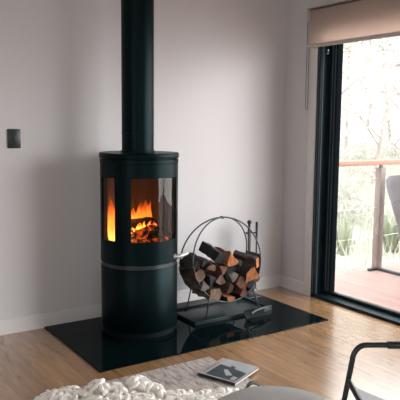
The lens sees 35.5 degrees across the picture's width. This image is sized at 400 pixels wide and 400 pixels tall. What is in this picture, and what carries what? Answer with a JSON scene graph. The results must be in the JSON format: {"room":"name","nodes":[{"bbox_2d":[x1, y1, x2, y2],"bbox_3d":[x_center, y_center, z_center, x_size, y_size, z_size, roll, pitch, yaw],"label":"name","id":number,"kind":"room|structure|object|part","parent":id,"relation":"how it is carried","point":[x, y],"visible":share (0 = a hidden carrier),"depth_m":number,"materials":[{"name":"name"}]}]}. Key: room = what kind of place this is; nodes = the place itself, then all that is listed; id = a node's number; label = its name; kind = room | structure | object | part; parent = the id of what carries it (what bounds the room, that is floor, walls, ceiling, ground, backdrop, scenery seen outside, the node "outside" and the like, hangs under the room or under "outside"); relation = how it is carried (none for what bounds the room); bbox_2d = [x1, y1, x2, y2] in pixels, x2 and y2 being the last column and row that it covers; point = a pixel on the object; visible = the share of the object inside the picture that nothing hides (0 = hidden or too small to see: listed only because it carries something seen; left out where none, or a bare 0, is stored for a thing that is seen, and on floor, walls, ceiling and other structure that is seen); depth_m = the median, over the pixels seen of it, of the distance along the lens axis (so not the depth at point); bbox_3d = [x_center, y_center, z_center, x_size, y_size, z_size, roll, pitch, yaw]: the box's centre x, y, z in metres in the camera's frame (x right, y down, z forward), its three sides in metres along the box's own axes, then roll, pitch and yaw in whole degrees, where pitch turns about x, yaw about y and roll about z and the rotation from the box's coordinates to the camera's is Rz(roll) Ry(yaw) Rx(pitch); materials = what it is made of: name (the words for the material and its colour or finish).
{"room":"living room","nodes":[
{"label":"living room","id":0,"kind":"room"},
{"bbox_2d":[0,0,286,319],"bbox_3d":[-2.057,-0.322,3.393,6.800,2.720,0.120,-4,8,-33],"label":"wall","id":1,"kind":"structure","parent":0,"point":[220,65],"depth_m":4.26,"materials":[{"name":"grey paint"}]},
{"bbox_2d":[7,129,20,147],"bbox_3d":[-1.162,-0.383,3.901,0.082,0.120,0.012,-4,8,-33],"label":"light switch","id":2,"kind":"object","parent":1,"relation":"attached to","point":[13,135],"visible":1,"depth_m":3.90,"materials":[{"name":"black plastic"}]},
{"bbox_2d":[0,275,279,334],"bbox_3d":[-2.031,0.868,3.481,6.500,0.097,0.014,-4,8,-33],"label":"baseboard","id":3,"kind":"structure","parent":1,"relation":"attached to","point":[36,321],"depth_m":4.21,"materials":[{"name":"white paint"}]},
{"bbox_2d":[0,286,399,399],"bbox_3d":[-0.106,1.346,0.604,6.500,0.120,7.000,-4,8,-33],"label":"floor","id":4,"kind":"structure","parent":0,"point":[313,358],"depth_m":3.63,"materials":[{"name":"brown wood"}]},
{"bbox_2d":[28,357,256,399],"bbox_3d":[-0.046,1.077,2.277,1.666,0.010,2.160,-4,8,-33],"label":"area rug","id":5,"kind":"object","parent":4,"relation":"on","point":[185,376],"visible":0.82,"depth_m":3.30,"materials":[{"name":"beige fabric"}]},
{"bbox_2d":[34,374,238,399],"bbox_3d":[-0.244,0.948,2.824,1.129,0.131,0.630,1,7,3],"label":"knitted throw","id":6,"kind":"object","parent":5,"relation":"on","point":[138,387],"visible":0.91,"depth_m":2.97,"materials":[{"name":"beige fabric"}]},
{"bbox_2d":[198,358,258,385],"bbox_3d":[0.156,0.929,3.393,0.236,0.016,0.268,5,8,33],"label":"magazine","id":7,"kind":"object","parent":5,"relation":"on","point":[224,370],"visible":1,"depth_m":3.37,"materials":[{"name":"paper"}]},
{"bbox_2d":[205,364,246,381],"bbox_3d":[0.147,0.927,3.353,0.187,0.001,0.161,5,8,34],"label":"picture","id":8,"kind":"object","parent":7,"relation":"on","point":[218,372],"depth_m":3.34,"materials":[{"name":"paper"}]},
{"bbox_2d":[218,381,326,399],"bbox_3d":[0.256,0.888,2.092,0.541,0.412,0.541,-4,8,-33],"label":"pouf","id":9,"kind":"object","parent":5,"relation":"on","point":[260,392],"visible":1,"depth_m":2.18,"materials":[{"name":"grey fabric"}]},
{"bbox_2d":[341,341,399,399],"bbox_3d":[0.855,0.637,1.892,0.822,0.974,0.587,0,7,-2],"label":"armchair","id":10,"kind":"object","parent":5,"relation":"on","point":[359,394],"visible":1,"depth_m":2.14,"materials":[{"name":"black metal"}]},
{"bbox_3d":[0.524,0.667,1.887,0.027,0.038,0.554,0,7,-2],"label":"seat rail","id":11,"kind":"part","parent":10,"relation":"part of","materials":[{"name":"black"}]},
{"bbox_3d":[0.805,0.728,1.902,0.545,0.113,0.510,0,7,-2],"label":"seat","id":12,"kind":"part","parent":10,"relation":"part of","materials":[{"name":"grey fabric"}]},
{"bbox_2d":[44,293,327,372],"bbox_3d":[-0.070,0.839,4.238,1.718,0.008,0.886,-4,8,-33],"label":"hearth slab","id":13,"kind":"object","parent":4,"relation":"on","point":[87,338],"visible":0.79,"depth_m":3.97,"materials":[{"name":"black glass"}]},
{"bbox_2d":[99,0,187,338],"bbox_3d":[-0.389,-0.443,3.990,0.529,2.592,0.529,-4,8,-33],"label":"wood stove","id":14,"kind":"object","parent":13,"relation":"on","point":[139,280],"visible":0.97,"depth_m":3.90,"materials":[{"name":"black metal"}]},
{"bbox_2d":[108,235,167,242],"bbox_3d":[-0.385,0.252,4.075,0.381,0.039,0.340,-4,8,-33],"label":"bed","id":15,"kind":"object","parent":14,"relation":"in","point":[164,238],"visible":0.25,"depth_m":4.00,"materials":[{"name":"orange wood"}]},
{"bbox_2d":[108,224,145,240],"bbox_3d":[-0.453,0.105,4.069,0.366,0.300,0.225,-4,8,-33],"label":"flame","id":16,"kind":"object","parent":15,"relation":"on","point":[111,231],"visible":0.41,"depth_m":3.95,"materials":[{"name":"yellow"}]},
{"bbox_2d":[112,217,156,228],"bbox_3d":[-0.426,0.145,4.104,0.325,0.098,0.072,-5,9,-39],"label":"log","id":17,"kind":"object","parent":15,"relation":"on","point":[136,223],"visible":0.58,"depth_m":4.11,"materials":[{"name":"brown wood"}]},
{"bbox_2d":[131,224,159,240],"bbox_3d":[-0.372,0.209,4.021,0.069,0.091,0.279,6,9,40],"label":"log","id":18,"kind":"object","parent":15,"relation":"on","point":[142,233],"visible":0.77,"depth_m":4.00,"materials":[{"name":"brown wood"}]},
{"bbox_2d":[139,230,163,239],"bbox_3d":[-0.365,0.227,4.053,0.268,0.066,0.060,2,7,11],"label":"log","id":19,"kind":"object","parent":15,"relation":"on","point":[152,234],"visible":0.44,"depth_m":4.02,"materials":[{"name":"black wood"}]},
{"bbox_3d":[-0.391,-0.276,4.011,0.513,0.063,0.513,-4,8,-33],"label":"plate","id":20,"kind":"part","parent":14,"relation":"part of","materials":[{"name":"black metal"}]},
{"bbox_3d":[-0.284,0.089,3.889,0.395,0.627,0.105,-4,8,-33],"label":"stove door","id":21,"kind":"part","parent":14,"relation":"part of","materials":[{"name":"black metal"}]},
{"bbox_3d":[-0.179,0.028,4.149,0.014,0.394,0.139,-3,8,-25],"label":"glass","id":22,"kind":"part","parent":14,"relation":"part of","materials":[{"name":"clear glass"}]},
{"bbox_3d":[-0.123,0.355,4.005,0.104,0.044,0.036,-2,7,-19],"label":"door handle","id":23,"kind":"part","parent":14,"relation":"part of","materials":[{"name":"silver metal"}]},
{"bbox_2d":[177,297,270,325],"bbox_3d":[0.145,0.793,4.512,0.660,0.022,0.363,-4,8,-33],"label":"tray","id":24,"kind":"object","parent":13,"relation":"on","point":[195,314],"visible":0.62,"depth_m":4.51,"materials":[{"name":"grey metal"}]},
{"bbox_2d":[179,216,260,319],"bbox_3d":[0.151,0.456,4.450,0.590,0.693,0.281,-4,8,-33],"label":"rack","id":25,"kind":"object","parent":24,"relation":"on","point":[237,297],"visible":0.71,"depth_m":4.40,"materials":[{"name":"black metal"}]},
{"bbox_3d":[-0.087,0.717,4.474,0.054,0.165,0.015,-1,7,-9],"label":"leg","id":26,"kind":"part","parent":25,"relation":"part of","materials":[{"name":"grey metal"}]},
{"bbox_2d":[178,267,204,281],"bbox_3d":[-0.051,0.497,4.307,0.105,0.103,0.238,-4,8,-33],"label":"log","id":27,"kind":"object","parent":25,"relation":"in","point":[199,275],"visible":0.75,"depth_m":4.25,"materials":[{"name":"brown wood"}]},
{"bbox_2d":[179,256,200,269],"bbox_3d":[-0.074,0.430,4.269,0.081,0.081,0.169,-4,8,-33],"label":"log","id":28,"kind":"object","parent":27,"relation":"on","point":[186,260],"visible":0.96,"depth_m":4.24,"materials":[{"name":"brown wood"}]},
{"bbox_2d":[186,253,208,266],"bbox_3d":[-0.017,0.408,4.292,0.175,0.070,0.085,7,10,44],"label":"log","id":29,"kind":"object","parent":28,"relation":"on","point":[203,261],"visible":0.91,"depth_m":4.25,"materials":[{"name":"brown wood"}]},
{"bbox_2d":[184,280,208,290],"bbox_3d":[-0.022,0.568,4.334,0.093,0.083,0.229,-4,8,-33],"label":"log","id":30,"kind":"object","parent":25,"relation":"in","point":[204,286],"visible":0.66,"depth_m":4.26,"materials":[{"name":"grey wood"}]},
{"bbox_2d":[203,273,215,287],"bbox_3d":[0.038,0.546,4.369,0.086,0.091,0.229,-4,8,-33],"label":"log","id":31,"kind":"object","parent":30,"relation":"on","point":[208,279],"visible":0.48,"depth_m":4.28,"materials":[{"name":"brown wood"}]},
{"bbox_2d":[192,286,220,300],"bbox_3d":[0.042,0.641,4.380,0.110,0.093,0.227,-4,8,-33],"label":"log","id":32,"kind":"object","parent":25,"relation":"in","point":[214,293],"visible":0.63,"depth_m":4.30,"materials":[{"name":"beige wood"}]},
{"bbox_2d":[204,270,224,283],"bbox_3d":[0.085,0.533,4.386,0.097,0.089,0.230,-4,8,-33],"label":"log","id":33,"kind":"object","parent":32,"relation":"on","point":[219,278],"visible":0.51,"depth_m":4.32,"materials":[{"name":"brown wood"}]},
{"bbox_2d":[208,260,227,274],"bbox_3d":[0.104,0.476,4.391,0.078,0.079,0.226,-4,8,-33],"label":"log","id":34,"kind":"object","parent":33,"relation":"on","point":[221,269],"visible":0.67,"depth_m":4.32,"materials":[{"name":"red wood"}]},
{"bbox_2d":[198,241,226,263],"bbox_3d":[0.086,0.365,4.326,0.111,0.145,0.202,-6,10,-44],"label":"log","id":35,"kind":"object","parent":34,"relation":"on","point":[212,252],"visible":1,"depth_m":4.29,"materials":[{"name":"brown wood"}]},
{"bbox_2d":[212,247,237,265],"bbox_3d":[0.165,0.393,4.385,0.123,0.116,0.196,-4,8,-33],"label":"log","id":36,"kind":"object","parent":34,"relation":"on","point":[230,260],"visible":0.6,"depth_m":4.32,"materials":[{"name":"orange wood"}]},
{"bbox_3d":[0.050,0.743,4.269,0.015,0.165,0.054,5,8,32],"label":"leg","id":37,"kind":"part","parent":25,"relation":"part of","materials":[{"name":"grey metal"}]},
{"bbox_3d":[0.150,0.548,4.461,0.577,0.299,0.250,-4,8,-33],"label":"sling plate","id":38,"kind":"part","parent":25,"relation":"part of","materials":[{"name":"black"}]},
{"bbox_2d":[221,292,234,300],"bbox_3d":[0.161,0.683,4.452,0.082,0.044,0.219,-4,8,-33],"label":"log","id":39,"kind":"object","parent":25,"relation":"in","point":[227,297],"visible":0.55,"depth_m":4.38,"materials":[{"name":"orange wood"}]},
{"bbox_2d":[212,280,233,293],"bbox_3d":[0.157,0.601,4.427,0.058,0.093,0.230,-4,8,-33],"label":"log","id":40,"kind":"object","parent":39,"relation":"on","point":[227,287],"visible":0.6,"depth_m":4.36,"materials":[{"name":"brown wood"}]},
{"bbox_2d":[222,271,238,282],"bbox_3d":[0.180,0.530,4.435,0.096,0.085,0.228,-4,8,-33],"label":"log","id":41,"kind":"object","parent":40,"relation":"on","point":[230,276],"visible":0.47,"depth_m":4.35,"materials":[{"name":"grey wood"}]},
{"bbox_2d":[216,262,235,270],"bbox_3d":[0.174,0.472,4.479,0.087,0.048,0.181,-4,8,-33],"label":"log","id":42,"kind":"object","parent":41,"relation":"on","point":[230,268],"visible":0.16,"depth_m":4.41,"materials":[{"name":"brown wood"}]},
{"bbox_2d":[231,285,247,295],"bbox_3d":[0.251,0.636,4.511,0.077,0.075,0.233,-4,8,-33],"label":"log","id":43,"kind":"object","parent":25,"relation":"on","point":[236,290],"visible":0.45,"depth_m":4.44,"materials":[{"name":"red wood"}]},
{"bbox_2d":[232,276,248,288],"bbox_3d":[0.243,0.573,4.485,0.112,0.102,0.237,-4,8,-33],"label":"log","id":44,"kind":"object","parent":43,"relation":"on","point":[240,282],"visible":0.44,"depth_m":4.40,"materials":[{"name":"red wood"}]},
{"bbox_2d":[232,261,258,281],"bbox_3d":[0.323,0.510,4.513,0.140,0.146,0.268,-3,8,-27],"label":"log","id":45,"kind":"object","parent":44,"relation":"on","point":[247,271],"visible":0.62,"depth_m":4.42,"materials":[{"name":"orange wood"}]},
{"bbox_2d":[236,259,242,266],"bbox_3d":[0.222,0.434,4.495,0.070,0.078,0.191,-6,10,-44],"label":"log","id":46,"kind":"object","parent":45,"relation":"on","point":[239,263],"visible":0.22,"depth_m":4.44,"materials":[{"name":"brown wood"}]},
{"bbox_2d":[232,250,258,267],"bbox_3d":[0.333,0.426,4.538,0.202,0.112,0.088,4,8,26],"label":"log","id":47,"kind":"object","parent":45,"relation":"on","point":[245,257],"visible":0.76,"depth_m":4.51,"materials":[{"name":"orange wood"}]},
{"bbox_2d":[245,281,255,288],"bbox_3d":[0.311,0.600,4.564,0.078,0.071,0.232,-4,8,-33],"label":"log","id":48,"kind":"object","parent":25,"relation":"on","point":[251,283],"visible":0.16,"depth_m":4.47,"materials":[{"name":"brown wood"}]},
{"bbox_3d":[-0.011,0.461,4.357,0.091,0.046,0.178,-4,8,-33],"label":"log","id":49,"kind":"object","parent":25,"relation":"in","visible":0},
{"bbox_2d":[202,263,215,270],"bbox_3d":[0.014,0.450,4.340,0.082,0.062,0.234,-5,9,-39],"label":"log","id":50,"kind":"object","parent":49,"relation":"on","point":[209,266],"visible":0.34,"depth_m":4.26,"materials":[{"name":"beige wood"}]},
{"bbox_2d":[244,220,260,298],"bbox_3d":[0.384,0.457,4.865,0.155,0.608,0.130,-4,8,-33],"label":"stand","id":51,"kind":"object","parent":13,"relation":"on","point":[250,295],"visible":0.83,"depth_m":4.85,"materials":[{"name":"black metal"}]},
{"bbox_2d":[248,226,254,291],"bbox_3d":[0.377,0.458,4.820,0.100,0.512,0.033,-4,8,-33],"label":"shovel","id":52,"kind":"object","parent":51,"relation":"hanging from","point":[251,290],"visible":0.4,"depth_m":4.80,"materials":[{"name":"black metal"}]},
{"bbox_3d":[0.376,0.269,4.802,0.022,0.132,0.022,-4,8,-33],"label":"handle","id":53,"kind":"part","parent":52,"relation":"part of","materials":[{"name":"black"}]},
{"bbox_2d":[255,222,257,289],"bbox_3d":[0.439,0.438,4.872,0.023,0.543,0.022,1,7,7],"label":"poker","id":54,"kind":"object","parent":51,"relation":"hanging from","point":[256,223],"visible":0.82,"depth_m":4.84,"materials":[{"name":"black metal"}]},
{"bbox_3d":[0.440,0.239,4.848,0.022,0.142,0.022,-4,8,-33],"label":"handle","id":55,"kind":"part","parent":54,"relation":"part of","materials":[{"name":"black"}]},
{"bbox_2d":[244,305,271,321],"bbox_3d":[0.433,0.787,4.369,0.271,0.072,0.093,-5,9,-39],"label":"dustpan","id":56,"kind":"object","parent":13,"relation":"on","point":[255,314],"visible":1,"depth_m":4.35,"materials":[{"name":"black metal"}]},
{"bbox_3d":[0.429,0.766,4.374,0.022,0.032,0.274,6,9,37],"label":"handle","id":57,"kind":"part","parent":56,"relation":"part of","materials":[{"name":"silver"}]},
{"bbox_2d":[280,0,340,280],"bbox_3d":[2.676,-0.140,2.267,0.140,2.720,7.000,-4,8,-33],"label":"wall","id":58,"kind":"structure","parent":0,"point":[296,82],"depth_m":5.01,"materials":[{"name":"grey paint"}]},
{"bbox_2d":[280,275,302,293],"bbox_3d":[0.753,0.692,5.142,0.014,0.097,0.298,-4,8,-33],"label":"baseboard","id":59,"kind":"structure","parent":58,"relation":"attached to","point":[286,282],"depth_m":5.13,"materials":[{"name":"white"}]},
{"bbox_2d":[303,47,317,295],"bbox_3d":[1.684,-0.169,3.628,0.018,2.190,3.052,-4,8,-33],"label":"trim","id":60,"kind":"structure","parent":58,"relation":"attached to","point":[313,72],"depth_m":4.86,"materials":[{"name":"white paint"}]},
{"bbox_2d":[305,0,399,109],"bbox_3d":[1.689,-0.906,3.480,0.084,0.761,3.158,-4,8,-33],"label":"roller blind","id":61,"kind":"object","parent":58,"relation":"attached to","point":[343,21],"visible":1,"depth_m":4.37,"materials":[{"name":"fabric"}]},
{"bbox_3d":[0.824,-1.044,4.777,0.005,0.706,0.029,-4,8,-33],"label":"pull chain","id":62,"kind":"part","parent":61,"relation":"part of","materials":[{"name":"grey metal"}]},
{"bbox_2d":[310,44,399,325],"bbox_3d":[1.766,-0.125,3.644,0.142,2.120,2.978,-4,8,-33],"label":"door","id":63,"kind":"structure","parent":58,"relation":"in","point":[330,58],"depth_m":4.81,"materials":[{"name":"black metal"}]},
{"bbox_3d":[1.767,-0.130,3.644,0.140,2.110,2.978,-4,8,-33],"label":"frame","id":64,"kind":"part","parent":63,"relation":"part of","materials":[{"name":"black metal"}]},
{"label":"outside","id":65,"kind":"structure","parent":0,"visible":0},
{"bbox_2d":[335,38,399,270],"bbox_3d":[-0.156,-11.684,30.744,56.000,19.359,45.000,-4,8,-33],"label":"hillside","id":66,"kind":"structure","parent":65,"point":[352,124],"depth_m":14.52,"materials":[{"name":"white plant"}]},
{"bbox_2d":[336,214,358,255],"bbox_3d":[1.790,0.400,7.821,0.521,0.605,0.532,-4,8,-33],"label":"plant","id":67,"kind":"object","parent":66,"relation":"on","point":[343,230],"visible":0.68,"depth_m":7.75,"materials":[{"name":"green plant"}]},
{"bbox_2d":[341,41,372,114],"bbox_3d":[2.547,-2.686,12.858,2.683,4.327,4.453,4,8,23],"label":"tree","id":68,"kind":"object","parent":66,"relation":"on","point":[347,45],"visible":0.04,"depth_m":12.95,"materials":[{"name":"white plant"}]},
{"bbox_2d":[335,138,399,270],"bbox_3d":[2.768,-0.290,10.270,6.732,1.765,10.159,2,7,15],"label":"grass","id":69,"kind":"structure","parent":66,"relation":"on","point":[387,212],"depth_m":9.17,"materials":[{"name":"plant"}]},
{"bbox_2d":[342,38,392,125],"bbox_3d":[4.358,-4.942,16.789,4.873,6.162,4.950,-4,8,-33],"label":"tree","id":70,"kind":"object","parent":66,"relation":"on","point":[370,104],"visible":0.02,"depth_m":17.18,"materials":[{"name":"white plant"}]},
{"bbox_2d":[337,46,399,215],"bbox_3d":[2.052,-1.090,9.255,2.601,3.055,2.596,4,8,26],"label":"tree","id":71,"kind":"object","parent":66,"relation":"on","point":[372,64],"visible":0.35,"depth_m":9.31,"materials":[{"name":"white plant"}]},
{"bbox_2d":[337,118,399,224],"bbox_3d":[3.970,-1.234,12.098,7.400,2.800,8.819,1,7,1],"label":"scrub","id":72,"kind":"object","parent":66,"relation":"on","point":[351,194],"visible":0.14,"depth_m":9.62,"materials":[{"name":"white plant"}]},
{"bbox_2d":[341,36,399,183],"bbox_3d":[3.511,-2.144,11.940,3.225,3.896,3.223,3,7,18],"label":"tree","id":73,"kind":"object","parent":66,"relation":"on","point":[391,42],"visible":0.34,"depth_m":11.97,"materials":[{"name":"green plant"}]},
{"bbox_2d":[343,37,399,146],"bbox_3d":[3.581,-3.292,14.742,4.237,4.287,4.015,-4,8,-33],"label":"tree","id":74,"kind":"object","parent":66,"relation":"on","point":[349,50],"visible":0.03,"depth_m":14.77,"materials":[{"name":"green plant"}]},
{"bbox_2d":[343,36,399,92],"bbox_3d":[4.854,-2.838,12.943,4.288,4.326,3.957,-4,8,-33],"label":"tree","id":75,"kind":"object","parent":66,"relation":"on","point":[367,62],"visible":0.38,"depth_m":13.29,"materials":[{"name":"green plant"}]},
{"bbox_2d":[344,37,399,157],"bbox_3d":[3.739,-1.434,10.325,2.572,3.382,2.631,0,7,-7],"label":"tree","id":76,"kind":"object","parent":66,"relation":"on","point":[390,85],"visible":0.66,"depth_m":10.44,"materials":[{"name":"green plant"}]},
{"bbox_2d":[349,37,399,140],"bbox_3d":[5.220,-3.742,15.079,3.968,4.832,5.144,3,8,23],"label":"tree","id":77,"kind":"object","parent":66,"relation":"on","point":[388,41],"visible":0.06,"depth_m":15.38,"materials":[{"name":"green plant"}]},
{"bbox_2d":[363,209,398,252],"bbox_3d":[2.446,0.367,7.931,0.850,0.618,0.808,0,7,-2],"label":"plant","id":78,"kind":"object","parent":66,"relation":"on","point":[389,229],"visible":0.46,"depth_m":7.84,"materials":[{"name":"green plant"}]},
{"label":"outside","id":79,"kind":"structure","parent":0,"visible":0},
{"bbox_2d":[334,261,399,311],"bbox_3d":[4.568,0.965,4.068,4.858,0.088,6.660,-4,8,-33],"label":"deck","id":80,"kind":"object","parent":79,"point":[377,287],"depth_m":5.38,"materials":[{"name":"wood"}]},
{"bbox_2d":[336,159,399,267],"bbox_3d":[2.800,0.061,6.678,4.840,1.042,0.080,-4,8,-33],"label":"deck railing","id":81,"kind":"object","parent":80,"relation":"on","point":[380,177],"visible":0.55,"depth_m":5.93,"materials":[{"name":"brown"}]},
{"bbox_3d":[2.805,-0.434,6.617,4.840,0.045,0.080,-4,8,-33],"label":"rail","id":82,"kind":"part","parent":81,"relation":"part of","materials":[{"name":"wood"}]},
{"bbox_3d":[1.709,0.174,5.970,0.068,0.967,0.068,-4,8,-33],"label":"post","id":83,"kind":"part","parent":81,"relation":"part of","materials":[{"name":"wood"}]},
{"bbox_2d":[367,267,399,275],"bbox_3d":[1.769,0.678,5.741,0.140,0.024,0.475,-4,8,-33],"label":"bar","id":84,"kind":"object","parent":80,"relation":"on","point":[372,268],"visible":1,"depth_m":5.86,"materials":[{"name":"black"}]},
{"bbox_2d":[386,175,399,243],"bbox_3d":[2.060,0.227,5.561,0.660,0.968,0.670,-4,8,-33],"label":"furniture","id":85,"kind":"object","parent":80,"relation":"on","point":[393,182],"visible":1,"depth_m":5.55,"materials":[{"name":"grey fabric"}]}
]}

